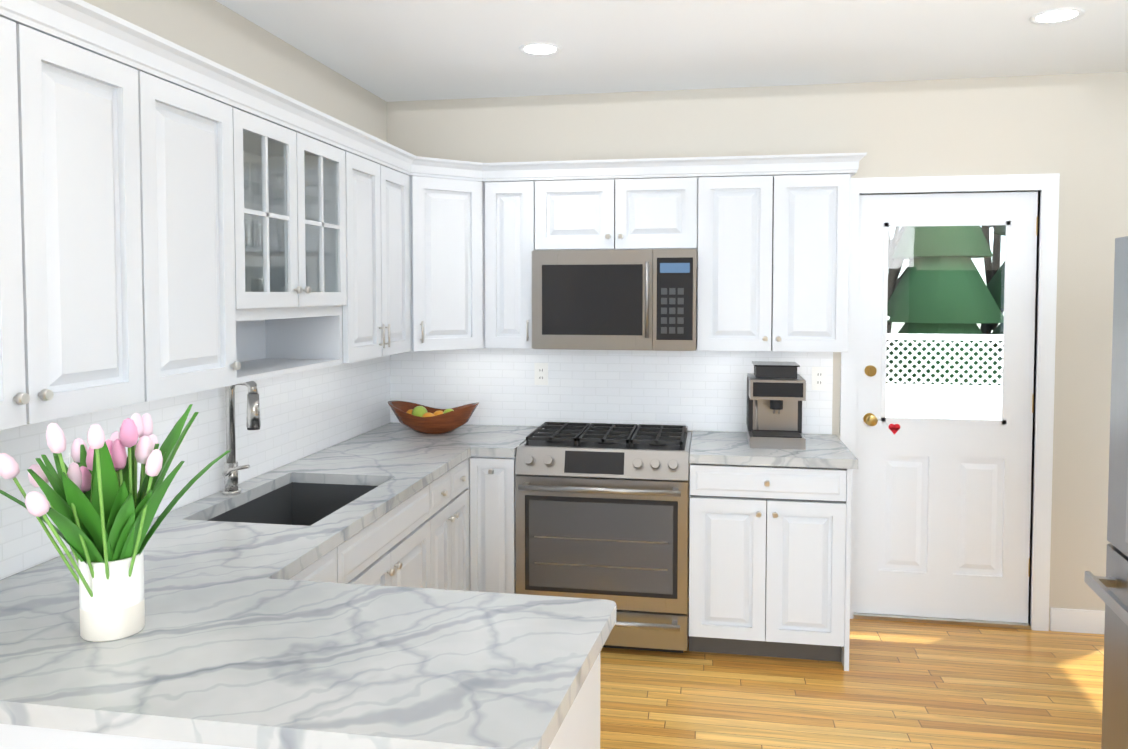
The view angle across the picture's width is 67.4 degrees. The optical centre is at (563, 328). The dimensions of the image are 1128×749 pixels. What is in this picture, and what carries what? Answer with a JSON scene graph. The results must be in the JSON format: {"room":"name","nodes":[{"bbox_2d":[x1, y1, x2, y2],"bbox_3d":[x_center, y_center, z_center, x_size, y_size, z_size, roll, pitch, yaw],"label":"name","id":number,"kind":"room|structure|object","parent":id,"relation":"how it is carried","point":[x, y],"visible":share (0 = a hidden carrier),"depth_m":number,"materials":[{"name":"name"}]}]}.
{"room":"kitchen","nodes":[
{"label":"kitchen","id":0,"kind":"room"},
{"bbox_2d":[1,0,386,579],"bbox_3d":[-1.631,0.252,1.110,0.150,2.651,7.407,0,2,10],"label":"wall","id":1,"kind":"structure","parent":0,"point":[218,33],"depth_m":3.22,"materials":[{"name":"beige paint"}]},
{"bbox_2d":[0,17,144,429],"bbox_3d":[-1.250,-0.208,1.731,0.373,0.811,0.727,0,2,10],"label":"upper cabinet","id":2,"kind":"object","parent":1,"relation":"attached to","point":[71,320],"visible":1,"depth_m":1.82,"materials":[{"name":"white wood"}]},
{"bbox_2d":[138,71,240,401],"bbox_3d":[-1.153,-0.231,2.291,0.373,0.811,0.408,0,2,10],"label":"upper cabinet","id":3,"kind":"object","parent":1,"relation":"attached to","point":[187,227],"visible":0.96,"depth_m":2.24,"materials":[{"name":"white wood"}]},
{"bbox_2d":[0,355,391,579],"bbox_3d":[-1.221,0.111,3.014,0.008,0.933,3.207,0,2,10],"label":"tile backsplash","id":4,"kind":"structure","parent":1,"relation":"attached to","point":[303,414],"depth_m":3.00,"materials":[{"name":"white tile"}]},
{"bbox_2d":[69,454,73,464],"bbox_3d":[-1.335,0.397,2.330,0.005,0.116,0.072,0,2,10],"label":"electrical outlet plate","id":5,"kind":"object","parent":4,"relation":"attached to","point":[70,460],"visible":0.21,"depth_m":2.29,"materials":[{"name":"white plastic"}]},
{"bbox_2d":[232,108,346,383],"bbox_3d":[-1.053,-0.255,2.872,0.373,0.811,0.768,0,2,10],"label":"upper cabinet","id":6,"kind":"object","parent":1,"relation":"attached to","point":[290,239],"visible":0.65,"depth_m":3.03,"materials":[{"name":"white wood"}]},
{"bbox_2d":[342,151,409,363],"bbox_3d":[-0.928,-0.285,3.586,0.375,0.811,0.679,0,2,10],"label":"upper cabinet","id":7,"kind":"object","parent":1,"relation":"attached to","point":[376,316],"visible":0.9,"depth_m":3.51,"materials":[{"name":"white wood"}]},
{"bbox_2d":[215,0,1127,101],"bbox_3d":[0.289,-1.098,0.721,4.047,0.080,7.407,0,2,10],"label":"ceiling","id":8,"kind":"structure","parent":0,"point":[399,50],"depth_m":3.45,"materials":[{"name":"white paint"}]},
{"bbox_2d":[519,42,560,55],"bbox_3d":[-0.101,-1.173,3.555,0.180,0.006,0.180,0,2,10],"label":"recessed light","id":9,"kind":"object","parent":8,"relation":"in","point":[540,49],"visible":1,"depth_m":3.56,"materials":[{"name":"white glass"}]},
{"bbox_2d":[1029,7,1084,24],"bbox_3d":[1.825,-1.155,3.131,0.180,0.006,0.180,0,2,10],"label":"recessed light","id":10,"kind":"object","parent":8,"relation":"in","point":[1056,16],"visible":0.96,"depth_m":3.13,"materials":[{"name":"white"}]},
{"bbox_2d":[387,72,1127,629],"bbox_3d":[0.907,0.118,4.351,3.747,2.651,0.150,0,2,10],"label":"wall","id":11,"kind":"structure","parent":0,"point":[1071,130],"depth_m":4.06,"materials":[{"name":"beige paint"}]},
{"bbox_2d":[409,176,484,350],"bbox_3d":[-0.694,-0.311,4.211,0.626,0.811,0.626,0,2,10],"label":"upper cabinet","id":12,"kind":"object","parent":11,"relation":"attached to","point":[447,259],"visible":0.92,"depth_m":4.00,"materials":[{"name":"white wood"}]},
{"bbox_2d":[0,0,866,181],"bbox_3d":[0.116,-0.699,2.739,2.082,0.084,3.218,0,2,10],"label":"crown molding","id":13,"kind":"structure","parent":12,"relation":"attached to","point":[82,24],"depth_m":2.90,"materials":[{"name":"white wood"}]},
{"bbox_2d":[485,181,534,348],"bbox_3d":[-0.238,-0.313,4.259,0.248,0.811,0.375,0,2,10],"label":"upper cabinet","id":14,"kind":"object","parent":11,"relation":"attached to","point":[509,227],"visible":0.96,"depth_m":4.10,"materials":[{"name":"white wood"}]},
{"bbox_2d":[392,348,832,434],"bbox_3d":[0.206,0.054,4.389,2.292,0.933,0.008,0,2,10],"label":"tile backsplash","id":15,"kind":"structure","parent":11,"relation":"attached to","point":[697,390],"depth_m":4.40,"materials":[{"name":"white tile"}]},
{"bbox_2d":[534,363,547,384],"bbox_3d":[-0.119,0.239,4.445,0.072,0.116,0.008,0,2,10],"label":"electrical outlet plate","id":16,"kind":"object","parent":15,"relation":"attached to","point":[541,373],"visible":1,"depth_m":4.44,"materials":[{"name":"white plastic"}]},
{"bbox_2d":[812,367,826,389],"bbox_3d":[1.270,0.249,4.205,0.072,0.116,0.008,0,2,10],"label":"electrical outlet plate","id":17,"kind":"object","parent":15,"relation":"attached to","point":[819,378],"visible":1,"depth_m":4.20,"materials":[{"name":"white plastic"}]},
{"bbox_2d":[535,177,697,249],"bbox_3d":[0.267,-0.548,4.163,0.775,0.333,0.373,0,2,10],"label":"upper cabinet","id":18,"kind":"object","parent":11,"relation":"attached to","point":[632,214],"visible":0.96,"depth_m":4.00,"materials":[{"name":"white wood"}]},
{"bbox_2d":[532,249,696,350],"bbox_3d":[0.259,-0.141,4.133,0.771,0.470,0.470,0,2,10],"label":"microwave","id":19,"kind":"object","parent":18,"relation":"attached to","point":[641,299],"visible":1,"depth_m":3.94,"materials":[{"name":"silver metal"}]},
{"bbox_2d":[697,174,849,351],"bbox_3d":[0.987,-0.304,4.048,0.683,0.811,0.373,0,2,10],"label":"upper cabinet","id":20,"kind":"object","parent":11,"relation":"attached to","point":[772,263],"visible":1,"depth_m":3.89,"materials":[{"name":"white wood"}]},
{"bbox_2d":[854,192,1037,622],"bbox_3d":[1.854,0.389,4.122,0.818,2.088,0.123,0,2,10],"label":"entry door","id":21,"kind":"structure","parent":11,"relation":"in","point":[942,516],"depth_m":4.15,"materials":[{"name":"white wood"}]},
{"bbox_2d":[840,173,1059,630],"bbox_3d":[1.865,0.357,4.186,0.974,2.187,0.168,0,2,10],"label":"door frame","id":22,"kind":"structure","parent":11,"relation":"attached to","point":[1046,186],"depth_m":4.05,"materials":[{"name":"white wood"}]},
{"bbox_2d":[1050,608,1104,633],"bbox_3d":[2.529,1.402,4.040,0.373,0.110,0.012,0,2,10],"label":"baseboard","id":23,"kind":"structure","parent":11,"relation":"attached to","point":[1077,620],"depth_m":4.04,"materials":[{"name":"white wood"}]},
{"bbox_2d":[600,618,1103,748],"bbox_3d":[0.289,1.620,0.834,4.047,0.060,7.407,0,2,10],"label":"floor","id":24,"kind":"structure","parent":0,"point":[906,685],"depth_m":3.42,"materials":[{"name":"brown wood"}]},
{"bbox_2d":[0,653,599,748],"bbox_3d":[-0.691,1.113,1.762,1.482,0.877,0.598,0,2,10],"label":"base cabinet","id":25,"kind":"object","parent":24,"relation":"on","point":[579,728],"depth_m":1.50,"materials":[{"name":"white wood"}]},
{"bbox_2d":[0,564,615,748],"bbox_3d":[-0.677,0.652,1.745,1.509,0.040,0.660,0,2,10],"label":"countertop","id":26,"kind":"structure","parent":25,"relation":"on","point":[251,662],"depth_m":1.61,"materials":[{"name":"stone"}]},
{"bbox_2d":[0,404,230,641],"bbox_3d":[-0.932,0.400,1.759,0.393,0.462,0.439,0,2,10],"label":"vase","id":27,"kind":"object","parent":26,"relation":"on","point":[100,512],"visible":1,"depth_m":1.71,"materials":[{"name":"beige"}]},
{"bbox_2d":[289,547,336,582],"bbox_3d":[-1.007,1.088,2.355,0.648,0.877,0.460,0,2,10],"label":"base cabinet","id":28,"kind":"object","parent":24,"relation":"on","point":[323,568],"visible":0.04,"depth_m":2.42,"materials":[{"name":"white wood"}]},
{"bbox_2d":[337,485,430,588],"bbox_3d":[-0.896,1.062,2.996,0.648,0.877,0.840,0,2,10],"label":"base cabinet","id":29,"kind":"object","parent":24,"relation":"on","point":[391,547],"visible":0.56,"depth_m":2.96,"materials":[{"name":"white wood"}]},
{"bbox_2d":[41,423,537,579],"bbox_3d":[-0.740,0.691,3.335,0.843,0.250,2.445,0,2,10],"label":"countertop","id":30,"kind":"structure","parent":29,"relation":"on","point":[288,521],"depth_m":3.08,"materials":[{"name":"stone"}]},
{"bbox_2d":[222,381,260,494],"bbox_3d":[-1.122,0.374,2.943,0.170,0.415,0.103,0,2,10],"label":"faucet","id":31,"kind":"object","parent":30,"relation":"on","point":[230,471],"visible":0.85,"depth_m":2.95,"materials":[{"name":"silver metal"}]},
{"bbox_2d":[388,401,478,433],"bbox_3d":[-0.659,0.450,4.267,0.472,0.155,0.298,0,2,10],"label":"fruit bowl","id":32,"kind":"object","parent":30,"relation":"on","point":[455,419],"visible":0.96,"depth_m":4.18,"materials":[{"name":"brown wood"}]},
{"bbox_2d":[406,406,453,416],"bbox_3d":[-0.673,0.442,4.260,0.276,0.100,0.133,0,2,10],"label":"fruit","id":33,"kind":"object","parent":32,"relation":"in","point":[419,411],"visible":0.4,"depth_m":4.25,"materials":[{"name":"green food"}]},
{"bbox_2d":[427,458,468,590],"bbox_3d":[-0.778,1.033,3.678,0.648,0.877,0.543,0,2,10],"label":"base cabinet","id":34,"kind":"object","parent":24,"relation":"on","point":[449,528],"visible":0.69,"depth_m":3.61,"materials":[{"name":"white wood"}]},
{"bbox_2d":[466,456,516,593],"bbox_3d":[-0.587,1.010,4.233,0.843,0.877,0.652,0,2,10],"label":"base cabinet","id":35,"kind":"object","parent":24,"relation":"on","point":[491,487],"visible":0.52,"depth_m":3.88,"materials":[{"name":"white wood"}]},
{"bbox_2d":[515,422,691,652],"bbox_3d":[0.209,0.977,4.060,0.778,0.958,0.706,0,2,10],"label":"range","id":36,"kind":"object","parent":24,"relation":"on","point":[602,510],"visible":1,"depth_m":3.78,"materials":[{"name":"silver metal"}]},
{"bbox_2d":[689,463,851,670],"bbox_3d":[0.939,1.021,3.967,0.684,0.877,0.648,0,2,10],"label":"base cabinet","id":37,"kind":"object","parent":24,"relation":"on","point":[769,559],"visible":0.92,"depth_m":3.67,"materials":[{"name":"white wood"}]},
{"bbox_2d":[689,431,857,468],"bbox_3d":[0.952,0.560,3.954,0.707,0.040,0.639,0,2,10],"label":"countertop","id":38,"kind":"structure","parent":37,"relation":"on","point":[734,448],"depth_m":3.72,"materials":[{"name":"stone"}]},
{"bbox_2d":[746,361,805,449],"bbox_3d":[0.995,0.352,3.987,0.247,0.372,0.340,0,2,10],"label":"coffee machine","id":39,"kind":"object","parent":38,"relation":"on","point":[776,394],"visible":1,"depth_m":3.90,"materials":[{"name":"silver metal"}]},
{"bbox_2d":[1084,236,1127,748],"bbox_3d":[1.902,0.637,2.072,0.874,1.802,0.905,1,2,16],"label":"refrigerator","id":40,"kind":"object","parent":24,"relation":"on","point":[1110,589],"visible":1,"depth_m":2.51,"materials":[{"name":"grey metal"}]},
{"label":"outside","id":41,"kind":"structure","parent":0,"visible":0},
{"bbox_2d":[890,392,965,417],"bbox_3d":[5.013,1.129,18.923,18.000,0.520,29.840,0,2,10],"label":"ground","id":42,"kind":"structure","parent":41,"point":[927,415],"depth_m":14.56,"materials":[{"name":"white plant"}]},
{"bbox_2d":[891,228,902,246],"bbox_3d":[5.148,-1.184,15.508,3.634,5.027,2.035,0,2,10],"label":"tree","id":43,"kind":"object","parent":42,"relation":"on","point":[898,239],"depth_m":15.05,"materials":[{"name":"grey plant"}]},
{"bbox_2d":[887,227,912,327],"bbox_3d":[4.840,-0.937,10.656,2.335,4.936,2.077,0,2,10],"label":"tree","id":44,"kind":"object","parent":42,"relation":"on","point":[894,279],"depth_m":10.55,"materials":[{"name":"grey plant"}]},
{"bbox_2d":[887,225,991,346],"bbox_3d":[5.647,-0.758,13.291,2.914,4.358,1.357,0,2,10],"label":"tree","id":45,"kind":"object","parent":42,"relation":"on","point":[892,251],"depth_m":13.27,"materials":[{"name":"grey plant"}]},
{"bbox_2d":[886,316,1002,419],"bbox_3d":[2.718,0.783,7.249,7.229,1.780,0.130,0,2,10],"label":"fence","id":46,"kind":"object","parent":42,"relation":"on","point":[934,397],"depth_m":7.13,"materials":[{"name":"white"}]},
{"bbox_2d":[886,225,1005,407],"bbox_3d":[3.542,-1.495,11.021,7.976,6.020,2.674,1,2,14],"label":"tree","id":47,"kind":"object","parent":42,"relation":"on","point":[942,295],"depth_m":9.91,"materials":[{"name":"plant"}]},
{"bbox_2d":[978,225,1003,398],"bbox_3d":[6.104,-0.962,11.366,2.394,4.926,1.503,0,2,10],"label":"tree","id":48,"kind":"object","parent":42,"relation":"on","point":[996,255],"depth_m":11.50,"materials":[{"name":"grey plant"}]}
]}

